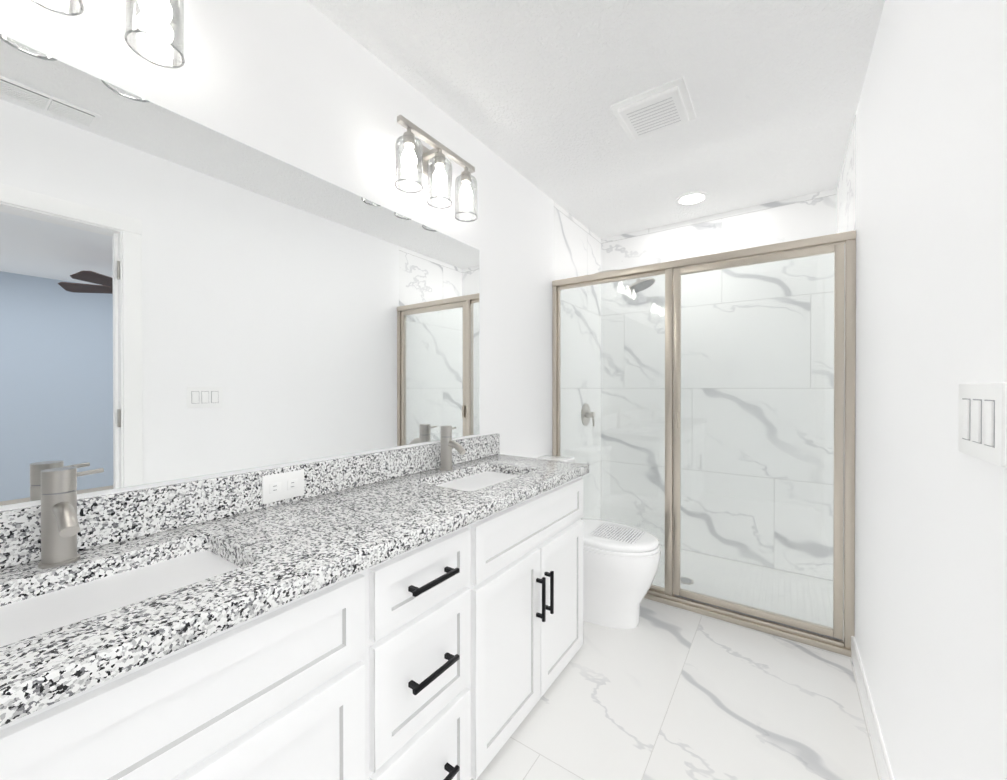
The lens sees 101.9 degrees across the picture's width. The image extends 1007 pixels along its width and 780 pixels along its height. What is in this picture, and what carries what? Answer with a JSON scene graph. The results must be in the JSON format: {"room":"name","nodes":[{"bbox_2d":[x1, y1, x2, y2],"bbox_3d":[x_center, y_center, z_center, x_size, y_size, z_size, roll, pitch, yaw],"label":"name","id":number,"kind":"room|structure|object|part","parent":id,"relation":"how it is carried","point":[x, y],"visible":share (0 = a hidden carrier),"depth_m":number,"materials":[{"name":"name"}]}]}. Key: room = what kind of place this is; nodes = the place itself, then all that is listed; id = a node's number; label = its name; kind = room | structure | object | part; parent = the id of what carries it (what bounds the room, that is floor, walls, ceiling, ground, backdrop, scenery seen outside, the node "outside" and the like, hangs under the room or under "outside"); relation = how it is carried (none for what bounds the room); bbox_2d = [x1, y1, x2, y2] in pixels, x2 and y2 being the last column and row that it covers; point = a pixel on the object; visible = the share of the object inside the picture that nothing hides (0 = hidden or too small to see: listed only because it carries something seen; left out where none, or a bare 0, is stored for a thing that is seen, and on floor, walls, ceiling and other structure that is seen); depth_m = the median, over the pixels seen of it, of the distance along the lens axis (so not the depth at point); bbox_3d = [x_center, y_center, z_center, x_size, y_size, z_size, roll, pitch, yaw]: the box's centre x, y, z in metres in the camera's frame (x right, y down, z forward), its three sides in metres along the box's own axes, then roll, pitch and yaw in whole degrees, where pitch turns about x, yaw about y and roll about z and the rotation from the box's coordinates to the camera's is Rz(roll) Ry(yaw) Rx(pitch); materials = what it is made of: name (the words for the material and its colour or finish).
{"room":"bathroom","nodes":[
{"label":"bathroom","id":0,"kind":"room"},
{"bbox_2d":[0,0,600,519],"bbox_3d":[-0.258,-0.026,1.954,0.120,2.440,3.830,0,0,35],"label":"wall","id":1,"kind":"structure","parent":0,"point":[306,86],"depth_m":1.51,"materials":[{"name":"white paint"}]},
{"bbox_2d":[30,0,184,68],"bbox_3d":[-0.890,-0.885,0.788,0.156,0.263,0.434,0,0,35],"label":"sconce","id":2,"kind":"object","parent":1,"relation":"attached to","point":[160,13],"visible":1,"depth_m":0.91,"materials":[{"name":"clear glass"}]},
{"bbox_3d":[-0.868,-0.844,0.774,0.100,0.175,0.100,0,0,35],"label":"lamp shade","id":3,"kind":"part","parent":2,"relation":"part of","materials":[{"name":"clear glass"}]},
{"bbox_3d":[-0.775,-0.844,0.910,0.100,0.175,0.100,0,0,35],"label":"lamp shade","id":4,"kind":"part","parent":2,"relation":"part of","materials":[{"name":"clear glass"}]},
{"bbox_3d":[-0.775,-0.862,0.910,0.058,0.090,0.058,0,0,35],"label":"bulb","id":5,"kind":"part","parent":2,"relation":"part of","materials":[{"name":"white glass"}]},
{"bbox_2d":[0,34,479,505],"bbox_3d":[-0.664,-0.235,1.251,0.005,0.917,1.913,0,0,35],"label":"mirror","id":6,"kind":"object","parent":1,"relation":"attached to","point":[182,297],"visible":1,"depth_m":1.05,"materials":[{"name":"white mirror"}]},
{"bbox_2d":[0,433,499,568],"bbox_3d":[-0.621,0.288,1.300,0.020,0.108,2.092,0,0,35],"label":"backsplash","id":7,"kind":"structure","parent":1,"relation":"attached to","point":[108,518],"depth_m":1.08,"materials":[{"name":"grey stone"}]},
{"bbox_2d":[262,469,303,503],"bbox_3d":[-0.658,0.288,1.226,0.004,0.080,0.124,0,0,35],"label":"outlet plate","id":8,"kind":"object","parent":7,"relation":"attached to","point":[279,486],"depth_m":1.22,"materials":[{"name":"white plastic"}]},
{"bbox_2d":[395,115,477,221],"bbox_3d":[-0.280,-0.889,1.673,0.156,0.263,0.434,0,0,35],"label":"sconce","id":9,"kind":"object","parent":1,"relation":"attached to","point":[418,156],"visible":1,"depth_m":1.64,"materials":[{"name":"clear glass"}]},
{"bbox_3d":[-0.352,-0.847,1.523,0.100,0.175,0.100,0,0,35],"label":"lamp shade","id":10,"kind":"part","parent":9,"relation":"part of","materials":[{"name":"clear glass"}]},
{"bbox_3d":[-0.352,-0.864,1.523,0.058,0.090,0.058,0,0,35],"label":"bulb","id":11,"kind":"part","parent":9,"relation":"part of","materials":[{"name":"white glass"}]},
{"bbox_3d":[-0.337,-0.965,1.713,0.017,0.110,0.110,0,0,35],"label":"plate","id":12,"kind":"part","parent":9,"relation":"part of","materials":[{"name":"silver metal"}]},
{"bbox_3d":[-0.295,-0.973,1.684,0.089,0.020,0.024,0,0,35],"label":"arm","id":13,"kind":"part","parent":9,"relation":"part of"},
{"bbox_3d":[-0.258,-0.848,1.659,0.100,0.175,0.100,0,0,35],"label":"lamp shade","id":14,"kind":"part","parent":9,"relation":"part of","materials":[{"name":"clear glass"}]},
{"bbox_3d":[-0.258,-0.865,1.659,0.058,0.090,0.058,0,0,35],"label":"bulb","id":15,"kind":"part","parent":9,"relation":"part of","materials":[{"name":"white glass"}]},
{"bbox_3d":[-0.164,-0.848,1.795,0.100,0.175,0.100,0,0,35],"label":"lamp shade","id":16,"kind":"part","parent":9,"relation":"part of","materials":[{"name":"clear glass"}]},
{"bbox_3d":[-0.164,-0.866,1.795,0.058,0.090,0.058,0,0,35],"label":"bulb","id":17,"kind":"part","parent":9,"relation":"part of","materials":[{"name":"white glass"}]},
{"bbox_2d":[581,403,594,426],"bbox_3d":[0.663,0.189,3.112,0.081,0.172,0.170,0,0,35],"label":"shower valve","id":18,"kind":"object","parent":1,"relation":"attached to","point":[588,415],"depth_m":3.10,"materials":[{"name":"silver metal"}]},
{"bbox_3d":[0.632,0.188,3.133,0.006,0.170,0.170,0,0,35],"label":"plate","id":19,"kind":"part","parent":18,"relation":"part of","materials":[{"name":"silver metal"}]},
{"bbox_2d":[595,270,654,293],"bbox_3d":[0.840,-0.792,2.985,0.511,0.190,0.200,0,0,35],"label":"shower head","id":20,"kind":"object","parent":1,"relation":"attached to","point":[647,281],"visible":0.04,"depth_m":2.88},
{"bbox_2d":[307,0,884,238],"bbox_3d":[0.417,-1.274,1.483,1.760,0.060,3.830,0,0,35],"label":"ceiling","id":21,"kind":"structure","parent":0,"point":[531,91],"depth_m":1.67,"materials":[{"name":"white paint"}]},
{"bbox_2d":[610,76,695,140],"bbox_3d":[0.672,-1.230,1.824,0.300,0.030,0.300,0,0,35],"label":"ceiling vent","id":22,"kind":"object","parent":21,"relation":"in","point":[664,106],"visible":1,"depth_m":1.78,"materials":[{"name":"white plastic"}]},
{"bbox_2d":[618,86,688,139],"bbox_3d":[0.672,-1.226,1.824,0.250,0.020,0.250,0,0,35],"label":"grille","id":23,"kind":"object","parent":22,"relation":"attached to","point":[666,107],"depth_m":1.79,"materials":[{"name":"white plastic"}]},
{"bbox_2d":[676,191,708,205],"bbox_3d":[1.229,-1.244,2.667,0.196,0.010,0.196,0,0,35],"label":"recessed light","id":24,"kind":"object","parent":21,"relation":"in","point":[692,198],"visible":1,"depth_m":2.66,"materials":[{"name":"white plastic"}]},
{"bbox_2d":[477,545,881,779],"bbox_3d":[0.417,1.226,1.494,1.760,0.060,3.830,0,0,35],"label":"floor","id":25,"kind":"structure","parent":0,"point":[661,691],"depth_m":1.56,"materials":[{"name":"tile"}]},
{"bbox_2d":[0,469,588,779],"bbox_3d":[-0.412,0.790,1.149,0.540,0.814,2.077,0,0,35],"label":"bathroom vanity","id":26,"kind":"object","parent":25,"relation":"on","point":[412,613],"depth_m":0.89,"materials":[{"name":"white wood"}]},
{"bbox_3d":[-0.434,0.882,0.720,0.019,0.565,0.438,0,0,35],"label":"door","id":27,"kind":"part","parent":26,"relation":"part of","materials":[{"name":"white wood"}]},
{"bbox_2d":[0,453,588,716],"bbox_3d":[-0.415,0.363,1.158,0.522,0.040,2.092,0,0,35],"label":"countertop","id":28,"kind":"structure","parent":26,"relation":"on","point":[275,552],"depth_m":0.85,"materials":[{"name":"grey stone"}]},
{"bbox_2d":[32,467,103,568],"bbox_3d":[-0.845,0.251,0.809,0.132,0.186,0.094,0,0,35],"label":"faucet","id":29,"kind":"object","parent":28,"relation":"on","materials":[{"name":"silver metal"}]},
{"bbox_2d":[0,545,231,640],"bbox_3d":[-0.734,0.451,0.711,0.304,0.156,0.494,0,0,35],"label":"sink","id":30,"kind":"object","parent":28,"relation":"in","point":[39,608],"depth_m":0.78,"materials":[{"name":"white ceramic"}]},
{"bbox_2d":[436,425,467,468],"bbox_3d":[-0.204,0.247,1.740,0.132,0.186,0.094,0,0,35],"label":"faucet","id":31,"kind":"object","parent":28,"relation":"on","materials":[{"name":"silver metal"}]},
{"bbox_2d":[432,469,515,488],"bbox_3d":[-0.092,0.447,1.642,0.304,0.156,0.494,0,0,35],"label":"sink","id":32,"kind":"object","parent":28,"relation":"in","point":[482,476],"depth_m":1.73,"materials":[{"name":"white ceramic"}]},
{"bbox_3d":[-0.218,0.719,0.994,0.027,0.011,0.011,0,0,35],"label":"drawer handle post","id":33,"kind":"part","parent":26,"relation":"part of","materials":[{"name":"black metal"}]},
{"bbox_3d":[-0.218,0.485,0.993,0.027,0.011,0.011,0,0,35],"label":"drawer handle post","id":34,"kind":"part","parent":26,"relation":"part of","materials":[{"name":"black metal"}]},
{"bbox_3d":[-0.200,1.019,1.060,0.019,0.287,0.339,0,0,35],"label":"drawer","id":35,"kind":"part","parent":26,"relation":"part of","materials":[{"name":"white wood"}]},
{"bbox_3d":[-0.200,0.719,1.059,0.019,0.278,0.339,0,0,35],"label":"drawer","id":36,"kind":"part","parent":26,"relation":"part of","materials":[{"name":"white wood"}]},
{"bbox_3d":[-0.200,0.485,1.058,0.019,0.158,0.339,0,0,35],"label":"drawer","id":37,"kind":"part","parent":26,"relation":"part of","materials":[{"name":"white wood"}]},
{"bbox_3d":[-0.145,0.719,1.099,0.027,0.011,0.011,0,0,35],"label":"drawer handle post","id":38,"kind":"part","parent":26,"relation":"part of","materials":[{"name":"black metal"}]},
{"bbox_3d":[-0.145,0.484,1.098,0.027,0.011,0.011,0,0,35],"label":"drawer handle post","id":39,"kind":"part","parent":26,"relation":"part of","materials":[{"name":"black metal"}]},
{"bbox_3d":[-0.145,1.019,1.101,0.027,0.011,0.011,0,0,35],"label":"drawer handle post","id":40,"kind":"part","parent":26,"relation":"part of","materials":[{"name":"black metal"}]},
{"bbox_3d":[0.021,0.879,1.380,0.019,0.565,0.392,0,0,35],"label":"door","id":41,"kind":"part","parent":26,"relation":"part of","materials":[{"name":"white wood"}]},
{"bbox_3d":[0.245,0.877,1.705,0.019,0.565,0.392,0,0,35],"label":"door","id":42,"kind":"part","parent":26,"relation":"part of","materials":[{"name":"white wood"}]},
{"bbox_2d":[536,455,660,628],"bbox_3d":[0.460,0.801,2.216,0.748,0.782,0.420,0,0,35],"label":"toilet","id":43,"kind":"object","parent":25,"relation":"on","point":[621,561],"visible":0.52,"depth_m":2.02,"materials":[{"name":"white ceramic"}]},
{"bbox_3d":[0.235,0.428,2.369,0.202,0.037,0.420,0,0,35],"label":"tank lid","id":44,"kind":"part","parent":43,"relation":"part of","materials":[{"name":"white ceramic"}]},
{"bbox_3d":[0.543,0.759,2.159,0.529,0.028,0.376,0,0,35],"label":"lid","id":45,"kind":"part","parent":43,"relation":"part of","materials":[{"name":"white ceramic"}]},
{"bbox_3d":[0.547,0.784,2.156,0.530,0.018,0.376,0,0,35],"label":"seat","id":46,"kind":"part","parent":43,"relation":"part of","materials":[{"name":"white ceramic"}]},
{"bbox_3d":[0.510,0.994,2.182,0.625,0.398,0.376,0,0,35],"label":"bowl","id":47,"kind":"part","parent":43,"relation":"part of","materials":[{"name":"white ceramic"}]},
{"bbox_2d":[552,230,855,656],"bbox_3d":[0.955,0.240,2.269,1.518,1.905,0.062,0,0,35],"label":"shower door","id":48,"kind":"structure","parent":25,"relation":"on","point":[836,638],"depth_m":2.08,"materials":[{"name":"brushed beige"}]},
{"bbox_3d":[0.642,0.233,2.489,0.658,1.772,0.006,0,0,35],"label":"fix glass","id":49,"kind":"part","parent":48,"relation":"part of","materials":[{"name":"clear glass"}]},
{"bbox_3d":[0.929,0.234,2.291,0.040,1.817,0.044,0,0,35],"label":"post","id":50,"kind":"part","parent":48,"relation":"part of","materials":[{"name":"beige metal"}]},
{"bbox_3d":[0.949,0.167,2.248,0.020,0.090,0.020,0,0,35],"label":"door pull","id":51,"kind":"part","parent":48,"relation":"part of","materials":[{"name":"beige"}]},
{"bbox_3d":[0.963,0.233,2.267,0.034,1.803,0.028,0,0,35],"label":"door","id":52,"kind":"part","parent":48,"relation":"part of","materials":[{"name":"beige metal"}]},
{"bbox_3d":[0.954,1.152,2.276,1.448,0.020,0.048,0,0,35],"label":"sill","id":53,"kind":"part","parent":48,"relation":"part of","materials":[{"name":"beige"}]},
{"bbox_3d":[1.249,1.118,2.074,0.661,0.034,0.027,0,0,35],"label":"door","id":54,"kind":"part","parent":48,"relation":"part of","materials":[{"name":"beige"}]},
{"bbox_3d":[1.249,0.234,2.070,0.660,1.734,0.006,0,0,35],"label":"door glass","id":55,"kind":"part","parent":48,"relation":"part of","materials":[{"name":"clear glass"}]},
{"bbox_3d":[1.249,-0.651,2.066,0.661,0.034,0.027,0,0,35],"label":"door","id":56,"kind":"part","parent":48,"relation":"part of","materials":[{"name":"beige metal"}]},
{"bbox_3d":[1.535,0.234,1.873,0.034,1.803,0.028,0,0,35],"label":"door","id":57,"kind":"part","parent":48,"relation":"part of","materials":[{"name":"beige metal"}]},
{"bbox_3d":[1.139,1.192,2.558,0.096,0.004,0.096,0,0,35],"label":"floor drain","id":58,"kind":"object","parent":25,"relation":"on","visible":0},
{"bbox_2d":[681,577,691,582],"bbox_3d":[1.139,1.190,2.558,0.072,0.001,0.072,0,0,35],"label":"floor drain","id":59,"kind":"object","parent":58,"relation":"on","point":[685,580],"depth_m":2.55,"materials":[{"name":"grey metal"}]},
{"bbox_2d":[601,188,836,580],"bbox_3d":[1.470,-0.031,3.016,1.520,2.440,0.120,0,0,35],"label":"wall","id":60,"kind":"structure","parent":0,"point":[801,217],"depth_m":2.85,"materials":[{"name":"tile"}]},
{"bbox_2d":[837,0,1006,779],"bbox_3d":[1.398,-0.024,1.466,0.120,2.440,2.755,0,0,35],"label":"wall","id":61,"kind":"structure","parent":0,"point":[930,636],"depth_m":0.88,"materials":[{"name":"white paint"}]},
{"bbox_2d":[851,636,893,779],"bbox_3d":[1.082,1.151,1.130,0.012,0.092,1.709,0,0,35],"label":"baseboard","id":62,"kind":"structure","parent":61,"relation":"attached to","point":[884,766],"depth_m":1.41,"materials":[{"name":"white wood"}]},
{"bbox_2d":[958,383,1006,466],"bbox_3d":[0.758,0.050,0.653,0.009,0.120,0.176,0,0,35],"label":"switch plate","id":63,"kind":"object","parent":61,"relation":"attached to","point":[982,426],"visible":1,"depth_m":0.63,"materials":[{"name":"white plastic"}]}
]}

